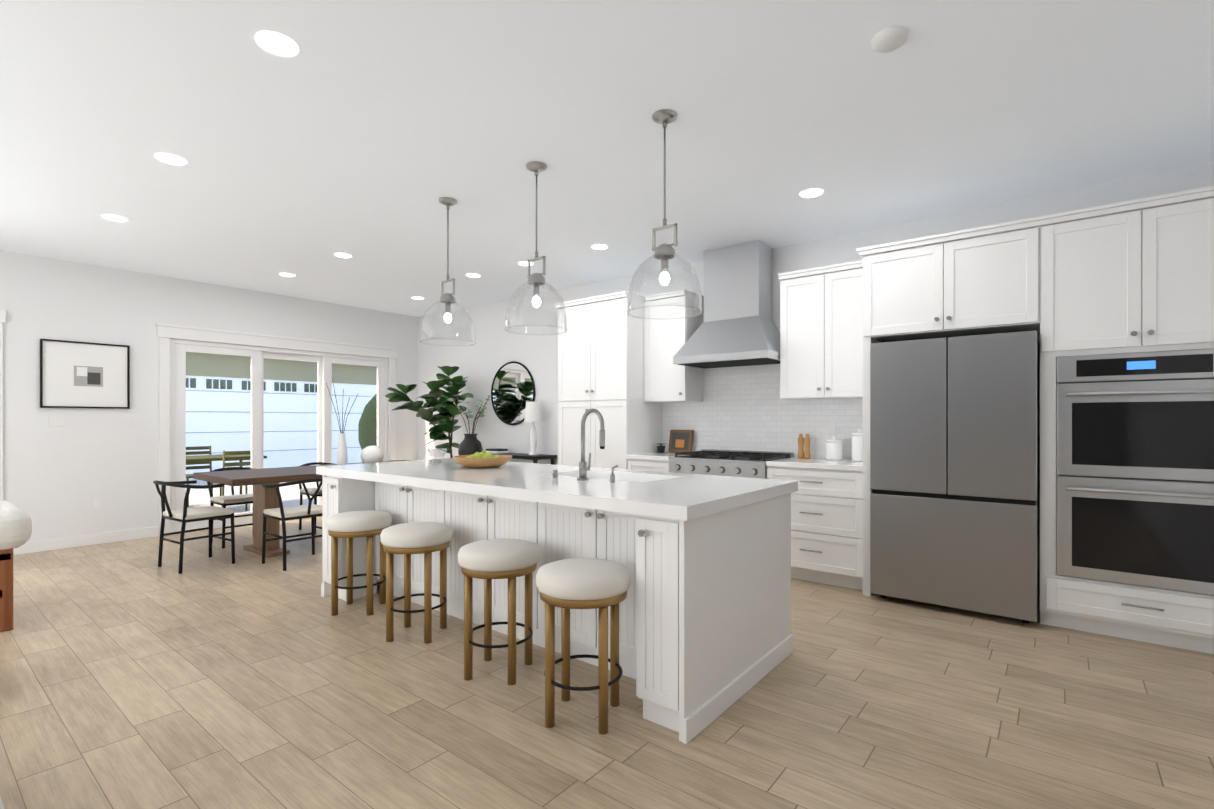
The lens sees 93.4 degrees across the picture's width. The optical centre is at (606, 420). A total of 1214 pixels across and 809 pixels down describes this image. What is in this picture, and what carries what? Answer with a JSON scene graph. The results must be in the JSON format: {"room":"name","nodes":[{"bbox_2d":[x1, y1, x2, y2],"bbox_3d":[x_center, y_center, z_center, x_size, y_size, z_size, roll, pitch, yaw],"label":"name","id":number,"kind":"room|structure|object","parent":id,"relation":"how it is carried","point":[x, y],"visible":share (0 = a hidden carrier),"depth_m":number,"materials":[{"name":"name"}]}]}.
{"room":"dining room and kitchen","nodes":[
{"label":"dining room and kitchen","id":0,"kind":"room"},
{"bbox_2d":[0,250,417,541],"bbox_3d":[-5.573,-0.157,5.439,0.150,2.830,8.480,0,0,38],"label":"wall","id":1,"kind":"structure","parent":0,"point":[56,479],"depth_m":5.89,"materials":[{"name":"white paint"}]},
{"bbox_2d":[40,339,129,408],"bbox_3d":[-5.219,-0.453,5.738,0.028,0.660,0.670,0,0,38],"label":"picture frame","id":2,"kind":"object","parent":1,"relation":"attached to","point":[75,374],"visible":1,"depth_m":5.72,"materials":[{"name":"white paper"}]},
{"bbox_2d":[13,526,158,554],"bbox_3d":[-5.218,1.202,5.752,0.015,0.110,1.150,0,0,38],"label":"baseboard","id":3,"kind":"structure","parent":1,"relation":"attached to","point":[75,541],"depth_m":5.72,"materials":[{"name":"white paint"}]},
{"bbox_2d":[92,497,101,509],"bbox_3d":[-5.179,0.843,5.807,0.008,0.120,0.075,0,0,38],"label":"switch plate","id":4,"kind":"object","parent":1,"relation":"attached to","point":[96,502],"depth_m":5.81,"materials":[{"name":"white plastic"}]},
{"bbox_2d":[123,414,141,425],"bbox_3d":[-5.000,-0.003,6.030,0.010,0.120,0.160,0,0,38],"label":"switch plate","id":5,"kind":"object","parent":1,"relation":"attached to","point":[128,419],"depth_m":6.03,"materials":[{"name":"white plastic"}]},
{"bbox_2d":[0,309,397,535],"bbox_3d":[-4.723,0.104,6.357,0.037,2.305,5.275,0,0,38],"label":"door frame","id":6,"kind":"structure","parent":1,"relation":"attached to","point":[166,333],"depth_m":6.45,"materials":[{"name":"white paint"}]},
{"bbox_2d":[170,339,387,532],"bbox_3d":[-4.046,0.177,7.355,0.120,2.158,2.616,0,0,38],"label":"patio door","id":7,"kind":"structure","parent":1,"relation":"in","point":[179,348],"depth_m":6.99,"materials":[{"name":"white paint"}]},
{"bbox_2d":[0,516,1213,808],"bbox_3d":[-2.193,1.310,2.757,8.780,0.100,8.780,0,0,38],"label":"floor","id":8,"kind":"structure","parent":0,"point":[132,676],"depth_m":2.48,"materials":[{"name":"brown wood"}]},
{"bbox_2d":[0,796,3,808],"bbox_3d":[-4.446,1.254,1.672,5.300,0.012,3.380,0,0,38],"label":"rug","id":9,"kind":"object","parent":8,"relation":"on","point":[1,805],"depth_m":1.86,"materials":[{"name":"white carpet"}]},
{"bbox_2d":[0,500,31,631],"bbox_3d":[-4.147,0.831,3.337,0.883,0.857,1.050,0,0,38],"label":"armchair","id":10,"kind":"object","parent":8,"relation":"on","point":[15,526],"visible":1,"depth_m":3.42,"materials":[{"name":"white fabric"}]},
{"bbox_2d":[153,480,234,573],"bbox_3d":[-3.594,0.878,4.941,0.580,0.761,0.508,0,0,32],"label":"dining chair","id":11,"kind":"object","parent":8,"relation":"on","point":[184,515],"visible":0.98,"depth_m":4.89,"materials":[{"name":"black metal"}]},
{"bbox_2d":[207,467,253,548],"bbox_3d":[-3.827,0.878,5.943,0.508,0.761,0.580,0,0,38],"label":"dining chair","id":12,"kind":"object","parent":8,"relation":"on","point":[231,500],"visible":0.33,"depth_m":5.80,"materials":[{"name":"beige fabric"}]},
{"bbox_2d":[262,478,321,570],"bbox_3d":[-2.698,0.878,5.047,0.508,0.761,0.580,0,0,38],"label":"dining chair","id":13,"kind":"object","parent":8,"relation":"on","point":[284,514],"visible":0.77,"depth_m":4.94,"materials":[{"name":"black wood"}]},
{"bbox_2d":[193,460,411,557],"bbox_3d":[-2.852,0.877,6.012,1.000,0.760,2.240,0,0,38],"label":"dining table","id":14,"kind":"object","parent":8,"relation":"on","point":[264,498],"visible":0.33,"depth_m":5.39,"materials":[{"name":"brown wood"}]},
{"bbox_2d":[326,377,383,464],"bbox_3d":[-2.702,0.027,6.159,0.332,0.941,0.566,0,0,38],"label":"vase","id":15,"kind":"object","parent":14,"relation":"on","point":[372,454],"visible":0.92,"depth_m":6.09,"materials":[{"name":"white ceramic"}]},
{"bbox_2d":[299,462,333,533],"bbox_3d":[-3.280,0.877,6.632,0.508,0.761,0.580,0,0,38],"label":"dining chair","id":16,"kind":"object","parent":8,"relation":"on","point":[311,491],"visible":0.27,"depth_m":6.55,"materials":[{"name":"black metal"}]},
{"bbox_2d":[326,510,391,615],"bbox_3d":[-1.654,0.938,3.822,0.408,0.642,0.408,0,0,-1],"label":"stool","id":17,"kind":"object","parent":8,"relation":"on","point":[349,526],"visible":1,"depth_m":3.70,"materials":[{"name":"wood"},{"name":"white fabric"},{"name":"black metal"}]},
{"bbox_2d":[380,522,452,643],"bbox_3d":[-1.118,0.938,3.372,0.408,0.642,0.408,0,0,6],"label":"stool","id":18,"kind":"object","parent":8,"relation":"on","point":[427,539],"visible":1,"depth_m":3.25,"materials":[{"name":"wood"},{"name":"white fabric"},{"name":"black metal"}]},
{"bbox_2d":[385,366,473,457],"bbox_3d":[-2.172,0.276,7.382,1.263,1.960,1.006,0,0,38],"label":"fiddle leaf fig","id":19,"kind":"object","parent":8,"relation":"on","point":[445,416],"visible":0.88,"depth_m":7.37,"materials":[{"name":"green plant"}]},
{"bbox_2d":[458,538,539,684],"bbox_3d":[-0.541,0.939,2.876,0.408,0.642,0.408,0,0,13],"label":"stool","id":20,"kind":"object","parent":8,"relation":"on","point":[489,560],"visible":1,"depth_m":2.77,"materials":[{"name":"white"}]},
{"bbox_2d":[492,453,556,464],"bbox_3d":[-1.152,0.836,7.092,1.120,0.840,0.365,0,0,38],"label":"console table","id":21,"kind":"object","parent":8,"relation":"on","point":[535,458],"visible":0.21,"depth_m":6.79,"materials":[{"name":"black metal"}]},
{"bbox_2d":[486,448,508,453],"label":"books","id":22,"kind":"object","parent":21,"relation":"on","point":[494,450],"depth_m":7.22,"materials":[{"name":"white paper"}]},
{"bbox_2d":[524,402,541,454],"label":"table lamp","id":23,"kind":"object","parent":21,"relation":"on","point":[533,414],"depth_m":6.82,"materials":[{"name":"white ceramic"}]},
{"bbox_2d":[316,472,792,743],"bbox_3d":[-0.520,0.822,3.593,3.004,0.875,1.166,0,0,38],"label":"kitchen island","id":24,"kind":"object","parent":8,"relation":"on","point":[705,637],"depth_m":2.78,"materials":[{"name":"white painted wood"},{"name":"brushed nickel"}]},
{"bbox_2d":[316,458,797,519],"bbox_3d":[-0.517,0.357,3.597,3.040,0.055,1.180,0,0,38],"label":"island countertop","id":25,"kind":"structure","parent":24,"relation":"on","point":[690,496],"depth_m":2.99,"materials":[{"name":"white stone"}]},
{"bbox_2d":[427,448,446,463],"bbox_3d":[-1.296,0.272,4.368,0.150,0.110,0.150,0,0,38],"label":"glass bowl","id":26,"kind":"object","parent":25,"relation":"on","point":[440,451],"visible":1,"depth_m":4.34,"materials":[{"name":"clear glass"}]},
{"bbox_2d":[447,395,491,454],"bbox_3d":[-1.017,0.068,4.339,0.331,0.518,0.277,0,0,38],"label":"vase","id":27,"kind":"object","parent":25,"relation":"on","point":[470,444],"visible":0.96,"depth_m":4.32,"materials":[{"name":"black ceramic"}]},
{"bbox_2d":[453,450,511,467],"bbox_3d":[-0.874,0.268,4.032,0.410,0.118,0.410,0,0,38],"label":"fruit bowl","id":28,"kind":"object","parent":25,"relation":"on","point":[484,459],"visible":1,"depth_m":3.91,"materials":[{"name":"brown wood"}]},
{"bbox_2d":[554,298,593,466],"bbox_3d":[-0.124,0.022,6.124,0.514,2.470,0.628,0,0,38],"label":"tall cabinet","id":29,"kind":"object","parent":8,"relation":"on","point":[575,346],"depth_m":5.89,"materials":[{"name":"white wood"}]},
{"bbox_2d":[536,558,630,734],"bbox_3d":[-0.101,0.939,2.449,0.408,0.642,0.408,0,0,13],"label":"stool","id":30,"kind":"object","parent":8,"relation":"on","point":[567,585],"visible":1,"depth_m":2.34,"materials":[{"name":"cream upholstery fabric"},{"name":"wood"},{"name":"black metal"}]},
{"bbox_2d":[594,292,665,468],"bbox_3d":[0.185,0.022,5.879,0.514,2.470,0.628,0,0,38],"label":"tall cabinet","id":31,"kind":"object","parent":8,"relation":"on","point":[632,424],"depth_m":5.61,"materials":[{"name":"white wood"}]},
{"bbox_2d":[626,458,669,471],"bbox_3d":[0.575,0.813,5.570,0.478,0.889,0.628,0,0,38],"label":"base cabinet","id":32,"kind":"object","parent":8,"relation":"on","point":[644,464],"depth_m":5.32,"materials":[{"name":"white wood"}]},
{"bbox_2d":[626,450,684,457],"bbox_3d":[0.572,0.348,5.565,0.478,0.040,0.638,0,0,38],"label":"countertop","id":33,"kind":"structure","parent":32,"relation":"on","point":[667,454],"depth_m":5.38,"materials":[{"name":"white stone"}]},
{"bbox_2d":[656,430,693,452],"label":"picture frame","id":34,"kind":"object","parent":33,"relation":"on","point":[680,441],"depth_m":5.74,"materials":[{"name":"brown wood"}]},
{"bbox_2d":[670,449,792,478],"bbox_3d":[1.091,0.770,5.101,0.902,0.975,0.681,0,0,38],"label":"range","id":35,"kind":"object","parent":8,"relation":"on","point":[741,463],"visible":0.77,"depth_m":4.93,"materials":[{"name":"silver metal"}]},
{"bbox_2d":[767,466,871,595],"bbox_3d":[1.766,0.814,4.624,0.736,0.889,0.628,0,0,38],"label":"base cabinet","id":36,"kind":"object","parent":8,"relation":"on","point":[830,508],"depth_m":4.31,"materials":[{"name":"white wood"}]},
{"bbox_2d":[766,458,869,469],"bbox_3d":[1.763,0.348,4.620,0.736,0.040,0.638,0,0,38],"label":"countertop","id":37,"kind":"structure","parent":36,"relation":"on","point":[847,463],"depth_m":4.46,"materials":[{"name":"white stone"}]},
{"bbox_2d":[798,433,810,458],"label":"pepper mills","id":38,"kind":"object","parent":37,"relation":"on","point":[802,441],"depth_m":4.91,"materials":[{"name":"brown wood"}]},
{"bbox_2d":[826,436,842,459],"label":"canister","id":39,"kind":"object","parent":37,"relation":"on","point":[834,447],"depth_m":4.69,"materials":[{"name":"white ceramic"}]},
{"bbox_2d":[851,429,862,460],"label":"canister","id":40,"kind":"object","parent":37,"relation":"on","point":[857,437],"depth_m":4.57,"materials":[{"name":"white ceramic"}]},
{"bbox_2d":[870,331,1039,622],"bbox_3d":[2.434,0.359,4.004,0.938,1.800,0.708,0,0,38],"label":"refrigerator","id":41,"kind":"object","parent":8,"relation":"on","point":[955,471],"visible":1,"depth_m":3.69,"materials":[{"name":"grey metal"}]},
{"bbox_2d":[1042,550,1213,653],"bbox_3d":[3.195,1.095,3.458,0.848,0.328,0.678,0,0,38],"label":"base cabinet","id":42,"kind":"object","parent":8,"relation":"on","point":[1172,618],"depth_m":3.25,"materials":[{"name":"white wood"}]},
{"bbox_2d":[1057,349,1213,594],"bbox_3d":[3.156,0.274,3.415,0.738,1.306,0.694,0,0,38],"label":"wall oven","id":43,"kind":"object","parent":42,"relation":"in","point":[1135,468],"visible":1,"depth_m":3.19,"materials":[{"name":"grey metal"}]},
{"bbox_2d":[0,0,1213,316],"bbox_3d":[-2.193,-1.630,2.755,8.780,0.120,8.780,0,0,38],"label":"ceiling","id":44,"kind":"structure","parent":0,"point":[366,134],"depth_m":3.06,"materials":[{"name":"white paint"}]},
{"bbox_2d":[101,214,127,221],"bbox_3d":[-3.817,-1.569,4.440,0.160,0.005,0.160,0,0,38],"label":"recessed light","id":45,"kind":"object","parent":44,"relation":"in","point":[114,218],"visible":1,"depth_m":4.44,"materials":[{"name":"white plastic"}]},
{"bbox_2d":[154,153,186,165],"bbox_3d":[-2.620,-1.568,3.439,0.160,0.005,0.160,0,0,38],"label":"recessed light","id":46,"kind":"object","parent":44,"relation":"in","point":[171,159],"visible":1,"depth_m":3.44,"materials":[{"name":"white plastic"}]},
{"bbox_2d":[255,31,298,56],"bbox_3d":[-1.375,-1.567,2.386,0.160,0.005,0.160,0,0,38],"label":"recessed light","id":47,"kind":"object","parent":44,"relation":"in","point":[277,44],"visible":1,"depth_m":2.38,"materials":[{"name":"white plastic"}]},
{"bbox_2d":[279,273,295,276],"bbox_3d":[-3.448,-1.570,6.176,0.160,0.005,0.160,0,0,38],"label":"recessed light","id":48,"kind":"object","parent":44,"relation":"in","point":[287,274],"visible":0.96,"depth_m":6.16,"materials":[{"name":"white"}]},
{"bbox_2d":[334,253,351,257],"bbox_3d":[-2.509,-1.569,5.444,0.160,0.005,0.160,0,0,38],"label":"recessed light","id":49,"kind":"object","parent":44,"relation":"in","point":[343,255],"visible":1,"depth_m":5.44,"materials":[{"name":"white plastic"}]},
{"bbox_2d":[420,197,475,345],"bbox_3d":[-1.136,-1.062,4.087,0.386,1.017,0.386,0,0,38],"label":"pendant light","id":50,"kind":"object","parent":44,"relation":"hanging from","point":[448,299],"visible":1,"depth_m":4.07,"materials":[{"name":"clear glass"}]},
{"bbox_2d":[466,273,480,277],"bbox_3d":[-1.450,-1.570,6.200,0.160,0.005,0.160,0,0,38],"label":"recessed light","id":51,"kind":"object","parent":44,"relation":"in","point":[473,275],"visible":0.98,"depth_m":6.19,"materials":[{"name":"white"}]},
{"bbox_2d":[518,261,533,265],"bbox_3d":[-0.813,-1.570,5.732,0.160,0.005,0.160,0,0,38],"label":"recessed light","id":52,"kind":"object","parent":44,"relation":"in","point":[523,263],"visible":0.85,"depth_m":5.72,"materials":[{"name":"white"}]},
{"bbox_2d":[505,161,567,334],"bbox_3d":[-0.435,-1.062,3.530,0.386,1.017,0.386,0,0,38],"label":"pendant light","id":53,"kind":"object","parent":44,"relation":"hanging from","point":[536,280],"visible":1,"depth_m":3.51,"materials":[{"name":"clear glass"}]},
{"bbox_2d":[591,244,607,249],"bbox_3d":[-0.066,-1.569,5.177,0.160,0.005,0.160,0,0,38],"label":"recessed light","id":54,"kind":"object","parent":44,"relation":"in","point":[599,246],"visible":1,"depth_m":5.16,"materials":[{"name":"white plastic"}]},
{"bbox_2d":[627,109,702,319],"bbox_3d":[0.297,-1.061,2.949,0.386,1.017,0.386,0,0,38],"label":"pendant light","id":55,"kind":"object","parent":44,"relation":"hanging from","point":[664,253],"visible":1,"depth_m":2.93,"materials":[{"name":"clear glass"}]},
{"bbox_2d":[799,188,823,197],"bbox_3d":[1.413,-1.568,3.952,0.160,0.005,0.160,0,0,38],"label":"recessed light","id":56,"kind":"object","parent":44,"relation":"in","point":[812,193],"visible":1,"depth_m":3.95,"materials":[{"name":"white plastic"}]},
{"bbox_2d":[871,26,907,52],"bbox_3d":[1.157,-1.552,2.343,0.136,0.034,0.136,0,0,38],"label":"smoke detector","id":57,"kind":"object","parent":44,"relation":"attached to","point":[889,39],"visible":1,"depth_m":2.31,"materials":[{"name":"white plastic"}]},
{"bbox_2d":[418,163,1213,599],"bbox_3d":[0.490,-0.158,6.136,8.780,2.830,0.150,0,0,38],"label":"wall","id":58,"kind":"structure","parent":0,"point":[488,353],"depth_m":6.97,"materials":[{"name":"white paint"}]},
{"bbox_2d":[491,361,534,424],"bbox_3d":[-1.221,-0.349,7.374,0.826,0.826,0.026,0,0,38],"label":"round mirror","id":59,"kind":"object","parent":58,"relation":"attached to","point":[513,390],"visible":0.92,"depth_m":7.37,"materials":[{"name":"mirror"}]},
{"bbox_2d":[646,290,705,405],"bbox_3d":[0.662,-0.698,5.678,0.478,1.030,0.348,0,0,38],"label":"upper cabinet","id":60,"kind":"object","parent":58,"relation":"attached to","point":[668,383],"depth_m":5.54,"materials":[{"name":"white wood"}]},
{"bbox_2d":[673,240,779,368],"bbox_3d":[1.131,-1.039,5.149,0.906,1.061,0.562,0,0,38],"label":"range hood","id":61,"kind":"object","parent":58,"relation":"attached to","point":[737,327],"visible":0.83,"depth_m":5.08,"materials":[{"name":"silver metal"}]},
{"bbox_2d":[778,266,837,401],"bbox_3d":[1.732,-0.697,4.828,0.428,1.030,0.348,0,0,38],"label":"upper cabinet","id":62,"kind":"object","parent":58,"relation":"attached to","point":[806,318],"depth_m":4.69,"materials":[{"name":"white wood"}]},
{"bbox_2d":[834,262,869,401],"bbox_3d":[1.974,-0.697,4.637,0.428,1.030,0.348,0,0,38],"label":"upper cabinet","id":63,"kind":"object","parent":58,"relation":"attached to","point":[851,356],"depth_m":4.49,"materials":[{"name":"white wood"}]},
{"bbox_2d":[858,234,961,343],"bbox_3d":[2.264,-0.903,4.196,0.570,0.617,0.678,0,0,38],"label":"upper cabinet","id":64,"kind":"object","parent":58,"relation":"attached to","point":[907,291],"depth_m":3.93,"materials":[{"name":"white wood"}]},
{"bbox_2d":[958,218,1041,335],"bbox_3d":[2.616,-0.903,3.916,0.569,0.617,0.678,0,0,38],"label":"upper cabinet","id":65,"kind":"object","parent":58,"relation":"attached to","point":[1000,267],"depth_m":3.61,"materials":[{"name":"white wood"}]},
{"bbox_2d":[1038,198,1161,365],"bbox_3d":[3.044,-0.797,3.577,0.506,0.828,0.678,0,0,38],"label":"upper cabinet","id":66,"kind":"object","parent":58,"relation":"attached to","point":[1132,276],"depth_m":3.30,"materials":[{"name":"white wood"}]},
{"bbox_2d":[1162,186,1213,350],"bbox_3d":[3.345,-0.797,3.337,0.504,0.828,0.678,0,0,38],"label":"upper cabinet","id":67,"kind":"object","parent":58,"relation":"attached to","point":[1188,218],"depth_m":3.08,"materials":[{"name":"white wood"}]},
{"label":"outside","id":68,"kind":"structure","parent":0,"visible":0},
{"bbox_2d":[186,478,316,512],"bbox_3d":[-13.411,1.329,16.717,26.149,0.120,34.000,0,0,38],"label":"ground","id":69,"kind":"structure","parent":68,"point":[198,498],"depth_m":9.71,"materials":[{"name":"grey stone"}]},
{"bbox_2d":[186,446,221,507],"bbox_3d":[-6.193,0.835,8.689,0.502,0.882,0.460,0,0,38],"label":"outdoor chair","id":70,"kind":"object","parent":69,"relation":"on","point":[198,453],"depth_m":8.84,"materials":[{"name":"yellow paint"}]},
{"bbox_2d":[186,454,266,493],"bbox_3d":[-5.869,0.896,7.921,0.900,0.760,1.800,0,0,38],"label":"table","id":71,"kind":"object","parent":69,"relation":"on","point":[200,458],"depth_m":7.95,"materials":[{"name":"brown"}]},
{"bbox_2d":[210,451,250,510],"bbox_3d":[-5.048,0.836,7.780,0.502,0.882,0.460,0,0,38],"label":"outdoor chair","id":72,"kind":"object","parent":69,"relation":"on","point":[236,463],"depth_m":7.58,"materials":[{"name":"yellow paint"}]},
{"bbox_2d":[186,352,376,473],"bbox_3d":[-9.494,-1.339,13.606,1.550,5.220,26.000,0,0,38],"label":"garage","id":73,"kind":"structure","parent":69,"relation":"on","point":[353,384],"depth_m":14.33,"materials":[{"name":"white"}]},
{"bbox_2d":[358,393,376,448],"bbox_3d":[-2.635,-0.012,12.565,2.267,2.569,5.656,0,0,38],"label":"hedge","id":74,"kind":"object","parent":69,"relation":"on","point":[368,412],"depth_m":10.36,"materials":[{"name":"green plant"}]}
]}

